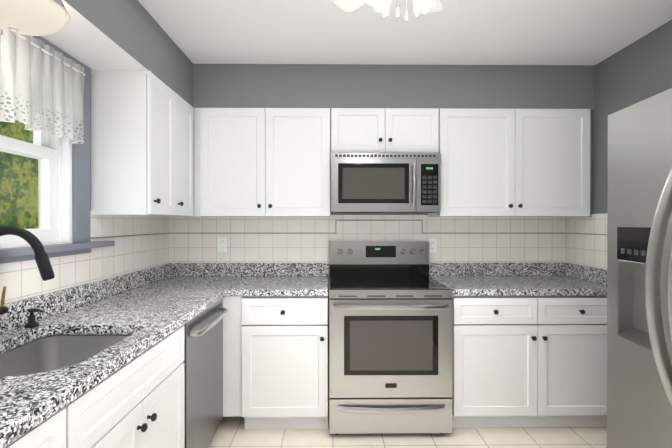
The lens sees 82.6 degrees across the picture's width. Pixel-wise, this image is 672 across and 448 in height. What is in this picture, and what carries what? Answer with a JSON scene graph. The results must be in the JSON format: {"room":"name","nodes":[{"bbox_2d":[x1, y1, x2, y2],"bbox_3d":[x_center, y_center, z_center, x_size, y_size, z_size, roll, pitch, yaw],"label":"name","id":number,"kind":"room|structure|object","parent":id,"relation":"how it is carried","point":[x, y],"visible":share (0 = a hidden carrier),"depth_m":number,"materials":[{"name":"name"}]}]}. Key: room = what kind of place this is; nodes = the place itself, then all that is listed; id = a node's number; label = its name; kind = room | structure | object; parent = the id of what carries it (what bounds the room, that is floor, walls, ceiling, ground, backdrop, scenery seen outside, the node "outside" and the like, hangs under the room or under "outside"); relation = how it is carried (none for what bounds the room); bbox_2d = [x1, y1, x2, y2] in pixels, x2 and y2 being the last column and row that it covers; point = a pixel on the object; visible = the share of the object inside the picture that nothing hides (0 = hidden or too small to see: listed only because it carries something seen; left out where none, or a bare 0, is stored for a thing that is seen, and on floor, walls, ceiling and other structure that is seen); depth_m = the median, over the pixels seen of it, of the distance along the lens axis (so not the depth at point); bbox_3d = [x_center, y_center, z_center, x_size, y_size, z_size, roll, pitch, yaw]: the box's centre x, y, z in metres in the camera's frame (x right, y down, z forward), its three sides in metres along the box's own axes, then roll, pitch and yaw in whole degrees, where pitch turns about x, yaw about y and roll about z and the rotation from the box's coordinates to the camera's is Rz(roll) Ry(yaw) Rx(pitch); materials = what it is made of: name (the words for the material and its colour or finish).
{"room":"kitchen","nodes":[
{"label":"kitchen","id":0,"kind":"room"},
{"bbox_2d":[17,74,90,247],"bbox_3d":[-1.360,0.106,0.592,0.150,2.440,4.800,0,0,-1],"label":"wall","id":1,"kind":"structure","parent":0,"point":[90,165],"depth_m":2.02,"materials":[{"name":"grey paint"}]},
{"bbox_2d":[0,30,114,263],"bbox_3d":[-1.341,-0.331,1.426,0.205,0.961,1.450,0,0,-1],"label":"window","id":2,"kind":"structure","parent":1,"relation":"in","point":[53,155],"depth_m":1.84,"materials":[{"name":"white plastic"}]},
{"bbox_2d":[0,29,84,143],"bbox_3d":[-1.262,-0.588,1.323,0.051,0.394,1.205,0,0,-1],"label":"curtain valance","id":3,"kind":"object","parent":2,"relation":"hanging from","point":[40,77],"visible":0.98,"depth_m":1.62,"materials":[{"name":"white fabric"}]},
{"bbox_2d":[0,211,169,302],"bbox_3d":[-1.288,0.166,1.439,0.012,0.472,3.092,0,0,-1],"label":"tile backsplash","id":4,"kind":"structure","parent":1,"relation":"attached to","point":[141,242],"depth_m":2.12,"materials":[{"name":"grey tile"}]},
{"bbox_2d":[90,70,193,216],"bbox_3d":[-1.129,-0.434,2.343,0.347,0.762,0.644,0,0,-1],"label":"upper cabinet","id":5,"kind":"object","parent":1,"relation":"attached to","point":[142,143],"visible":0.96,"depth_m":2.03,"materials":[{"name":"white paint"}]},
{"bbox_2d":[329,213,427,279],"bbox_3d":[0.257,0.096,3.084,3.435,2.440,0.150,0,0,-1],"label":"wall","id":6,"kind":"structure","parent":0,"point":[378,214],"depth_m":3.01,"materials":[{"name":"grey paint"}]},
{"bbox_2d":[194,108,330,216],"bbox_3d":[-0.519,-0.436,2.818,0.958,0.762,0.362,0,0,-1],"label":"upper cabinet","id":7,"kind":"object","parent":6,"relation":"attached to","point":[262,162],"visible":1,"depth_m":2.67,"materials":[{"name":"white paint"}]},
{"bbox_2d":[169,215,565,274],"bbox_3d":[0.262,0.160,3.003,3.127,0.472,0.012,0,0,-1],"label":"tile backsplash","id":8,"kind":"structure","parent":6,"relation":"attached to","point":[192,239],"depth_m":3.00,"materials":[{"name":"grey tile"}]},
{"bbox_2d":[218,237,226,251],"bbox_3d":[-0.889,0.156,2.986,0.070,0.115,0.007,0,0,-1],"label":"outlet","id":9,"kind":"object","parent":8,"relation":"attached to","point":[222,244],"visible":1,"depth_m":2.98,"materials":[{"name":"white plastic"}]},
{"bbox_2d":[428,239,436,252],"bbox_3d":[0.758,0.166,3.003,0.065,0.110,0.007,0,0,-1],"label":"outlet","id":10,"kind":"object","parent":8,"relation":"attached to","point":[432,245],"visible":1,"depth_m":3.00,"materials":[{"name":"white plastic"}]},
{"bbox_2d":[331,108,438,152],"bbox_3d":[0.342,-0.659,2.826,0.756,0.316,0.362,0,0,-1],"label":"upper cabinet","id":11,"kind":"object","parent":6,"relation":"attached to","point":[384,130],"visible":0.85,"depth_m":2.68,"materials":[{"name":"white paint"}]},
{"bbox_2d":[331,153,440,212],"bbox_3d":[0.341,-0.288,2.785,0.756,0.405,0.446,0,0,-1],"label":"over-the-range microwave","id":12,"kind":"object","parent":11,"relation":"attached to","point":[385,182],"visible":1,"depth_m":2.61,"materials":[{"name":"silver metal"}]},
{"bbox_2d":[428,108,589,216],"bbox_3d":[1.258,-0.436,2.836,1.068,0.762,0.362,0,0,-1],"label":"upper cabinet","id":13,"kind":"object","parent":6,"relation":"attached to","point":[515,162],"visible":0.94,"depth_m":2.69,"materials":[{"name":"white paint"}]},
{"bbox_2d":[138,0,671,64],"bbox_3d":[0.282,-1.154,0.604,3.435,0.080,5.100,0,0,-1],"label":"ceiling","id":14,"kind":"structure","parent":0,"point":[524,32],"depth_m":2.21,"materials":[{"name":"white paint"}]},
{"bbox_2d":[41,0,192,106],"bbox_3d":[-1.131,-0.961,0.591,0.308,0.306,4.800,0,0,-1],"label":"soffit","id":15,"kind":"structure","parent":14,"relation":"attached to","point":[121,35],"depth_m":1.85,"materials":[{"name":"grey paint"}]},
{"bbox_2d":[0,0,69,35],"bbox_3d":[-1.082,-0.722,1.282,0.314,0.178,0.314,0,0,-1],"label":"ceiling light","id":16,"kind":"object","parent":15,"relation":"attached to","point":[35,17],"visible":1,"depth_m":1.27,"materials":[{"name":"white glass"}]},
{"bbox_2d":[333,0,442,19],"bbox_3d":[0.264,-0.931,1.406,0.708,0.372,0.694,0,0,-1],"label":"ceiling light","id":17,"kind":"object","parent":14,"relation":"hanging from","point":[421,6],"visible":1,"depth_m":1.51,"materials":[{"name":"white glass"}]},
{"bbox_2d":[193,64,594,109],"bbox_3d":[0.414,-0.970,2.845,2.827,0.306,0.322,0,0,-1],"label":"soffit","id":18,"kind":"structure","parent":14,"relation":"attached to","point":[330,86],"depth_m":2.68,"materials":[{"name":"grey paint"}]},
{"bbox_2d":[207,416,606,447],"bbox_3d":[0.282,1.366,0.614,3.435,0.080,5.100,0,0,-1],"label":"floor","id":19,"kind":"structure","parent":0,"point":[231,432],"depth_m":2.35,"materials":[{"name":"beige tile"}]},
{"bbox_2d":[5,407,65,447],"bbox_3d":[-0.967,0.890,0.563,0.628,0.869,0.828,0,0,-1],"label":"base cabinet","id":20,"kind":"object","parent":19,"relation":"on","point":[50,432],"visible":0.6,"depth_m":0.92,"materials":[{"name":"white paint"}]},
{"bbox_2d":[65,325,184,447],"bbox_3d":[-0.975,0.887,1.370,0.628,0.869,0.778,0,0,-1],"label":"base cabinet","id":21,"kind":"object","parent":19,"relation":"on","point":[138,401],"visible":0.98,"depth_m":1.34,"materials":[{"name":"white paint"}]},
{"bbox_2d":[182,298,227,447],"bbox_3d":[-0.958,0.886,2.062,0.644,0.868,0.592,0,0,-1],"label":"dishwasher","id":22,"kind":"object","parent":19,"relation":"on","point":[203,351],"visible":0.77,"depth_m":2.00,"materials":[{"name":"silver metal"}]},
{"bbox_2d":[223,288,328,428],"bbox_3d":[-0.677,0.882,2.669,1.250,0.869,0.658,0,0,-1],"label":"base cabinet","id":23,"kind":"object","parent":19,"relation":"on","point":[275,362],"visible":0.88,"depth_m":2.38,"materials":[{"name":"white paint"}]},
{"bbox_2d":[0,263,235,447],"bbox_3d":[-0.978,0.377,1.569,0.630,0.142,2.854,0,0,-1],"label":"countertop","id":24,"kind":"structure","parent":23,"relation":"on","point":[146,309],"depth_m":1.57,"materials":[{"name":"grey stone"}]},
{"bbox_2d":[0,226,54,314],"bbox_3d":[-1.102,0.206,1.335,0.288,0.403,0.142,0,0,-1],"label":"pull-down faucet","id":25,"kind":"object","parent":24,"relation":"on","point":[44,265],"visible":1,"depth_m":1.28,"materials":[{"name":"black metal"}]},
{"bbox_2d":[24,308,44,327],"bbox_3d":[-1.197,0.371,1.520,0.073,0.073,0.048,0,0,-1],"label":"soap dispenser pump","id":26,"kind":"object","parent":24,"relation":"on","point":[31,323],"visible":1,"depth_m":1.51,"materials":[{"name":"black"}]},
{"bbox_2d":[0,335,129,376],"bbox_3d":[-0.961,0.548,1.291,0.446,0.196,0.555,0,0,-1],"label":"sink bowl","id":27,"kind":"object","parent":24,"relation":"attached to","point":[46,354],"visible":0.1,"depth_m":1.53,"materials":[{"name":"silver metal"}]},
{"bbox_2d":[228,263,328,295],"bbox_3d":[-0.364,0.373,2.685,0.623,0.142,0.634,0,0,-1],"label":"countertop","id":28,"kind":"structure","parent":23,"relation":"on","point":[245,279],"depth_m":2.80,"materials":[{"name":"grey stone"}]},
{"bbox_2d":[329,241,452,434],"bbox_3d":[0.334,0.725,2.625,0.760,1.186,0.714,0,0,-1],"label":"electric range","id":29,"kind":"object","parent":19,"relation":"on","point":[390,331],"visible":1,"depth_m":2.34,"materials":[{"name":"silver metal"}]},
{"bbox_2d":[451,295,606,427],"bbox_3d":[1.277,0.882,2.689,1.095,0.869,0.658,0,0,-1],"label":"base cabinet","id":30,"kind":"object","parent":19,"relation":"on","point":[527,361],"visible":0.77,"depth_m":2.40,"materials":[{"name":"white paint"}]},
{"bbox_2d":[429,263,606,295],"bbox_3d":[1.274,0.372,2.702,1.108,0.142,0.634,0,0,-1],"label":"countertop","id":31,"kind":"structure","parent":30,"relation":"on","point":[514,279],"depth_m":2.75,"materials":[{"name":"grey stone"}]},
{"bbox_2d":[607,88,671,447],"bbox_3d":[1.383,0.434,1.096,0.799,1.779,0.910,0,0,4],"label":"refrigerator","id":32,"kind":"object","parent":19,"relation":"on","point":[639,303],"visible":1,"depth_m":1.39,"materials":[{"name":"silver metal"}]},
{"bbox_2d":[593,20,671,213],"bbox_3d":[1.925,0.106,0.625,0.150,2.440,4.800,0,0,-1],"label":"wall","id":33,"kind":"structure","parent":0,"point":[638,70],"depth_m":2.44,"materials":[{"name":"grey paint"}]},
{"bbox_2d":[566,213,606,268],"bbox_3d":[1.827,0.163,2.331,0.012,0.472,1.372,0,0,-1],"label":"tile backsplash","id":34,"kind":"structure","parent":33,"relation":"attached to","point":[586,241],"depth_m":2.77,"materials":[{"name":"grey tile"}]},
{"bbox_2d":[589,110,592,216],"bbox_3d":[1.810,-0.436,2.872,0.032,0.762,0.300,0,0,-1],"label":"trim","id":35,"kind":"structure","parent":33,"relation":"attached to","point":[591,161],"depth_m":2.72,"materials":[{"name":"grey paint"}]},
{"label":"outside","id":36,"kind":"structure","parent":0,"visible":0},
{"bbox_2d":[0,98,38,228],"bbox_3d":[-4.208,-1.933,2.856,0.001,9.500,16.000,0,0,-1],"label":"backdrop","id":37,"kind":"structure","parent":36,"point":[24,199],"depth_m":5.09,"materials":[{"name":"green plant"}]}
]}

